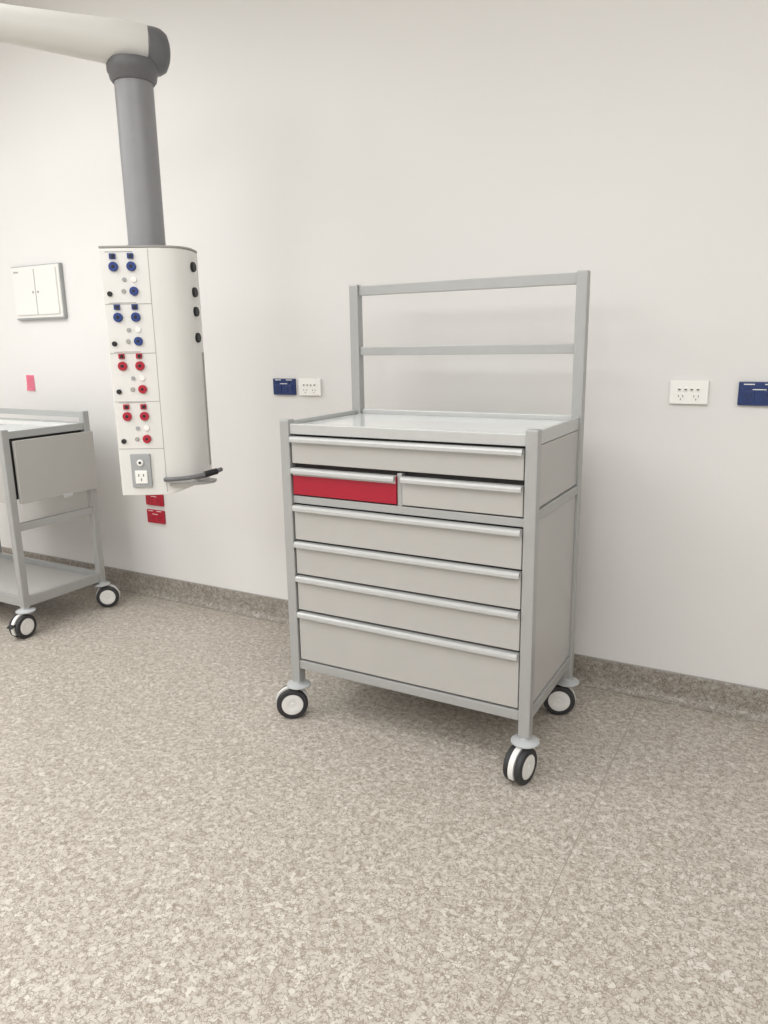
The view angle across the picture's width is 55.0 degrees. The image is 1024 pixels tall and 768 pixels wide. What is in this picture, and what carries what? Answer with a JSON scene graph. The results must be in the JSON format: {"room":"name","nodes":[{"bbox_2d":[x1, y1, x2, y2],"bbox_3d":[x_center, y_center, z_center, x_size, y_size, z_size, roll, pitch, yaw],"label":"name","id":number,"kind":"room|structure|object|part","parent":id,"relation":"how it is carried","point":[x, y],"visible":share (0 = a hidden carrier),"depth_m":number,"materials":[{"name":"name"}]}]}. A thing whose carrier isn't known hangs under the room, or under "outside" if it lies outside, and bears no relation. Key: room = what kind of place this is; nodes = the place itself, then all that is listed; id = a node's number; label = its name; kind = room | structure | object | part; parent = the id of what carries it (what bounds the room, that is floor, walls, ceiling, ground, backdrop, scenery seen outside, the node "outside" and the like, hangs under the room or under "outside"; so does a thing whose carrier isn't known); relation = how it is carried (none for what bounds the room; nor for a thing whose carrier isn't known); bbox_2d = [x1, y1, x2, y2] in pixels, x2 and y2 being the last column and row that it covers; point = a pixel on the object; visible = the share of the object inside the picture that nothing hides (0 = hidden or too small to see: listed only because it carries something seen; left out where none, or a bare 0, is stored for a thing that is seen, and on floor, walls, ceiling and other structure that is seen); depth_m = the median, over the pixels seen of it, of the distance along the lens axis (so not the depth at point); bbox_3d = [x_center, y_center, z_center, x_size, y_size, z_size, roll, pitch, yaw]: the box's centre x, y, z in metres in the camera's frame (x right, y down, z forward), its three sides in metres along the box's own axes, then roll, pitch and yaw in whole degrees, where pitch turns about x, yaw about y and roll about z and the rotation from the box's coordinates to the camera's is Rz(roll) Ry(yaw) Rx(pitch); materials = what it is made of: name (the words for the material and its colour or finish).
{"room":"operating room","nodes":[
{"label":"operating room","id":0,"kind":"room"},
{"bbox_2d":[0,3,222,495],"bbox_3d":[-1.401,-1.105,2.364,1.523,2.250,0.894,-1,13,0],"label":"pendant","id":1,"kind":"object","parent":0,"point":[151,293],"depth_m":2.67,"materials":[{"name":"white metal"}]},
{"bbox_2d":[0,0,767,688],"bbox_3d":[0.028,-0.842,3.020,8.440,3.100,0.120,6,15,29],"label":"wall","id":2,"kind":"structure","parent":0,"point":[309,150],"depth_m":2.77,"materials":[{"name":"white paint"}]},
{"bbox_2d":[12,269,37,315],"bbox_3d":[-1.923,-1.178,3.957,0.169,0.234,0.010,6,15,29],"label":"door","id":3,"kind":"structure","parent":2,"relation":"in","point":[24,282],"depth_m":3.95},
{"bbox_2d":[26,375,34,390],"bbox_3d":[-1.980,-0.723,4.125,0.069,0.086,0.006,6,15,29],"label":"sticky note","id":4,"kind":"object","parent":2,"relation":"attached to","point":[29,378],"visible":1,"depth_m":4.13,"materials":[{"name":"pink paper"}]},
{"bbox_2d":[11,263,63,318],"bbox_3d":[-1.844,-1.170,3.920,0.382,0.265,0.008,6,15,29],"label":"access panel","id":5,"kind":"object","parent":2,"relation":"attached to","point":[61,314],"visible":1,"depth_m":3.88,"materials":[{"name":"white metal"}]},
{"bbox_2d":[11,263,67,319],"bbox_3d":[-1.839,-1.171,3.929,0.392,0.278,0.022,6,15,29],"label":"frame","id":6,"kind":"object","parent":2,"relation":"attached to","point":[59,264],"visible":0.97,"depth_m":3.85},
{"bbox_2d":[33,267,59,314],"bbox_3d":[-1.770,-1.161,3.873,0.169,0.234,0.010,6,15,29],"label":"door","id":7,"kind":"structure","parent":2,"relation":"in","point":[45,278],"depth_m":3.87,"materials":[{"name":"white metal"}]},
{"bbox_2d":[145,495,163,505],"bbox_3d":[-1.191,-0.068,3.822,0.120,0.070,0.017,6,15,29],"label":"power outlet","id":8,"kind":"object","parent":2,"relation":"attached to","point":[157,500],"visible":0.7,"depth_m":3.81,"materials":[{"name":"red plastic"}]},
{"bbox_2d":[147,509,165,523],"bbox_3d":[-1.189,0.024,3.843,0.120,0.070,0.017,6,15,29],"label":"power outlet","id":9,"kind":"object","parent":2,"relation":"attached to","point":[154,516],"visible":1,"depth_m":3.83,"materials":[{"name":"red plastic"}]},
{"bbox_2d":[273,378,295,394],"bbox_3d":[-0.443,-0.557,3.277,0.119,0.071,0.017,6,15,29],"label":"power outlet","id":10,"kind":"object","parent":2,"relation":"attached to","point":[280,386],"visible":1,"depth_m":3.27,"materials":[{"name":"blue plastic"}]},
{"bbox_2d":[298,379,321,395],"bbox_3d":[-0.322,-0.544,3.212,0.115,0.072,0.016,6,15,29],"label":"power outlet","id":11,"kind":"object","parent":2,"relation":"attached to","point":[308,387],"visible":1,"depth_m":3.20,"materials":[{"name":"white plastic"}]},
{"bbox_2d":[1,547,767,723],"bbox_3d":[0.013,0.532,3.264,8.200,0.110,0.034,6,15,29],"label":"baseboard","id":12,"kind":"structure","parent":2,"relation":"attached to","point":[737,701],"depth_m":2.82,"materials":[{"name":"plastic"}]},
{"bbox_2d":[1,546,767,690],"bbox_3d":[0.019,0.474,3.264,8.200,0.002,0.006,6,15,29],"label":"cap","id":13,"kind":"object","parent":2,"relation":"attached to","point":[1,546],"depth_m":2.85,"materials":[{"name":"grey plastic"}]},
{"bbox_2d":[669,380,708,404],"bbox_3d":[1.023,-0.402,2.474,0.121,0.078,0.016,6,15,29],"label":"power outlet","id":14,"kind":"object","parent":2,"relation":"attached to","point":[681,391],"visible":1,"depth_m":2.47,"materials":[{"name":"white plastic"}]},
{"bbox_2d":[737,382,767,405],"bbox_3d":[1.208,-0.381,2.372,0.123,0.076,0.017,6,15,29],"label":"power outlet","id":15,"kind":"object","parent":2,"relation":"attached to","point":[749,393],"visible":1,"depth_m":2.38,"materials":[{"name":"blue plastic"}]},
{"bbox_2d":[0,585,767,1023],"bbox_3d":[-1.561,1.288,0.541,8.200,0.100,6.500,6,15,29],"label":"floor","id":16,"kind":"structure","parent":0,"point":[177,847],"depth_m":1.96,"materials":[{"name":"plastic"}]},
{"bbox_2d":[0,408,119,638],"bbox_3d":[-1.935,0.002,3.721,0.998,1.007,0.630,6,15,29],"label":"utility cart","id":17,"kind":"object","parent":16,"relation":"on","point":[40,459],"visible":1,"depth_m":3.50,"materials":[{"name":"metal"}]},
{"bbox_3d":[-2.044,-0.215,3.481,0.812,0.280,0.022,6,15,29],"label":"drawer","id":18,"kind":"part","parent":17,"relation":"part of","materials":[{"name":"grey metal"}]},
{"bbox_3d":[-1.671,0.041,3.327,0.034,0.822,0.034,6,15,29],"label":"post","id":19,"kind":"part","parent":17,"relation":"part of","materials":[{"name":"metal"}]},
{"bbox_2d":[0,419,74,430],"bbox_3d":[-1.941,-0.420,3.628,0.832,0.022,0.419,6,15,29],"label":"countertop","id":20,"kind":"structure","parent":17,"relation":"on","point":[5,424],"depth_m":3.59,"materials":[{"name":"grey metal"}]},
{"bbox_2d":[0,558,87,594],"bbox_3d":[-1.928,0.344,3.802,0.832,0.012,0.419,6,15,29],"label":"shelf","id":21,"kind":"object","parent":17,"relation":"attached to","point":[41,576],"depth_m":3.79,"materials":[{"name":"grey metal"}]},
{"bbox_3d":[-1.539,-0.217,3.475,0.018,0.286,0.423,6,15,29],"label":"panel","id":22,"kind":"part","parent":17,"relation":"part of","materials":[{"name":"grey metal"}]},
{"bbox_3d":[-1.564,0.031,3.518,0.024,0.036,0.399,6,15,29],"label":"rail","id":23,"kind":"part","parent":17,"relation":"part of","materials":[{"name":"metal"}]},
{"bbox_3d":[-1.558,0.373,3.596,0.024,0.046,0.399,6,15,29],"label":"rail","id":24,"kind":"part","parent":17,"relation":"part of","materials":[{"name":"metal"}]},
{"bbox_3d":[-1.460,-0.070,3.690,0.034,0.869,0.034,6,15,29],"label":"post","id":25,"kind":"part","parent":17,"relation":"part of","materials":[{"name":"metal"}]},
{"bbox_2d":[276,270,590,784],"bbox_3d":[0.135,-0.010,2.477,0.963,1.514,0.584,6,15,29],"label":"cart","id":26,"kind":"object","parent":16,"relation":"on","point":[433,555],"visible":1,"depth_m":2.31,"materials":[{"name":"metal"}]},
{"bbox_3d":[-0.312,0.146,2.527,0.036,0.927,0.036,6,15,29],"label":"post","id":27,"kind":"part","parent":26,"relation":"part of","materials":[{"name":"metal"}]},
{"bbox_3d":[-0.134,-0.116,2.345,0.385,0.025,0.026,6,15,29],"label":"drawer red handle","id":28,"kind":"part","parent":26,"relation":"part of","materials":[{"name":"metal"}]},
{"bbox_3d":[-0.127,-0.086,2.365,0.389,0.087,0.024,6,15,29],"label":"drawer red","id":29,"kind":"part","parent":26,"relation":"part of","materials":[{"name":"red metal"}]},
{"bbox_3d":[-0.094,-0.165,2.864,0.036,1.376,0.036,6,15,29],"label":"post","id":30,"kind":"part","parent":26,"relation":"part of","materials":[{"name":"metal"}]},
{"bbox_3d":[0.040,-0.199,2.225,0.789,0.025,0.026,6,15,29],"label":"drawer handle","id":31,"kind":"part","parent":26,"relation":"part of","materials":[{"name":"metal"}]},
{"bbox_3d":[0.044,0.026,2.277,0.789,0.025,0.026,6,15,29],"label":"drawer handle","id":32,"kind":"part","parent":26,"relation":"part of","materials":[{"name":"metal"}]},
{"bbox_3d":[0.050,0.393,2.360,0.789,0.025,0.026,6,15,29],"label":"drawer handle","id":33,"kind":"part","parent":26,"relation":"part of","materials":[{"name":"metal"}]},
{"bbox_3d":[0.048,0.267,2.331,0.789,0.025,0.026,6,15,29],"label":"drawer handle","id":34,"kind":"part","parent":26,"relation":"part of","materials":[{"name":"metal"}]},
{"bbox_3d":[0.046,0.149,2.304,0.789,0.025,0.026,6,15,29],"label":"drawer handle","id":35,"kind":"part","parent":26,"relation":"part of","materials":[{"name":"metal"}]},
{"bbox_3d":[0.053,-0.009,2.287,0.802,0.025,0.026,6,15,29],"label":"rail","id":36,"kind":"part","parent":26,"relation":"part of","materials":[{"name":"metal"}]},
{"bbox_3d":[0.048,-0.169,2.245,0.793,0.086,0.024,6,15,29],"label":"drawer","id":37,"kind":"part","parent":26,"relation":"part of","materials":[{"name":"grey metal"}]},
{"bbox_3d":[0.054,0.190,2.327,0.793,0.111,0.024,6,15,29],"label":"drawer","id":38,"kind":"part","parent":26,"relation":"part of","materials":[{"name":"grey metal"}]},
{"bbox_3d":[0.052,0.070,2.300,0.793,0.116,0.024,6,15,29],"label":"drawer","id":39,"kind":"part","parent":26,"relation":"part of","materials":[{"name":"grey metal"}]},
{"bbox_3d":[0.060,0.571,2.413,0.802,0.032,0.026,6,15,29],"label":"rail","id":40,"kind":"part","parent":26,"relation":"part of","materials":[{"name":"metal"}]},
{"bbox_3d":[0.059,0.465,2.390,0.793,0.173,0.024,6,15,29],"label":"drawer","id":41,"kind":"part","parent":26,"relation":"part of","materials":[{"name":"white metal"}]},
{"bbox_3d":[0.056,0.312,2.355,0.793,0.119,0.024,6,15,29],"label":"drawer","id":42,"kind":"part","parent":26,"relation":"part of","materials":[{"name":"white metal"}]},
{"bbox_2d":[301,414,564,433],"bbox_3d":[0.158,-0.281,2.424,0.822,0.022,0.440,6,15,29],"label":"countertop","id":43,"kind":"structure","parent":26,"relation":"on","point":[496,425],"depth_m":2.42,"materials":[{"name":"grey metal"}]},
{"bbox_3d":[0.221,-0.078,2.151,0.380,0.025,0.026,6,15,29],"label":"drawer handle","id":44,"kind":"part","parent":26,"relation":"part of","materials":[{"name":"metal"}]},
{"bbox_3d":[0.228,-0.048,2.171,0.384,0.087,0.024,6,15,29],"label":"drawer","id":45,"kind":"part","parent":26,"relation":"part of","materials":[{"name":"grey metal"}]},
{"bbox_3d":[0.265,-0.564,2.565,0.802,0.032,0.020,6,15,29],"label":"rack rail","id":46,"kind":"part","parent":26,"relation":"part of","materials":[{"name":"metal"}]},
{"bbox_3d":[0.262,-0.775,2.517,0.802,0.036,0.020,6,15,29],"label":"rack rail","id":47,"kind":"part","parent":26,"relation":"part of","materials":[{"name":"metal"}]},
{"bbox_3d":[0.419,0.225,2.126,0.036,0.927,0.036,6,15,29],"label":"post","id":48,"kind":"part","parent":26,"relation":"part of","materials":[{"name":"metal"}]},
{"bbox_3d":[0.538,0.563,2.406,0.027,0.035,0.420,6,15,29],"label":"rail","id":49,"kind":"part","parent":26,"relation":"part of","materials":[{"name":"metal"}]},
{"bbox_3d":[0.531,0.264,2.340,0.018,0.572,0.420,6,15,29],"label":"panel","id":50,"kind":"part","parent":26,"relation":"part of","materials":[{"name":"white metal"}]},
{"bbox_3d":[0.529,-0.032,2.270,0.025,0.030,0.420,6,15,29],"label":"rail","id":51,"kind":"part","parent":26,"relation":"part of","materials":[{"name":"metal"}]},
{"bbox_3d":[0.524,-0.138,2.248,0.018,0.180,0.420,6,15,29],"label":"panel","id":52,"kind":"part","parent":26,"relation":"part of","materials":[{"name":"grey metal"}]},
{"bbox_3d":[0.638,-0.086,2.463,0.036,1.376,0.036,6,15,29],"label":"post","id":53,"kind":"part","parent":26,"relation":"part of","materials":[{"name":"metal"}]},
{"bbox_2d":[491,698,641,1023],"bbox_3d":[-0.620,1.346,-0.006,0.003,0.001,6.464,6,15,29],"label":"floor seam","id":54,"kind":"object","parent":16,"relation":"on","point":[641,698],"depth_m":1.80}
]}

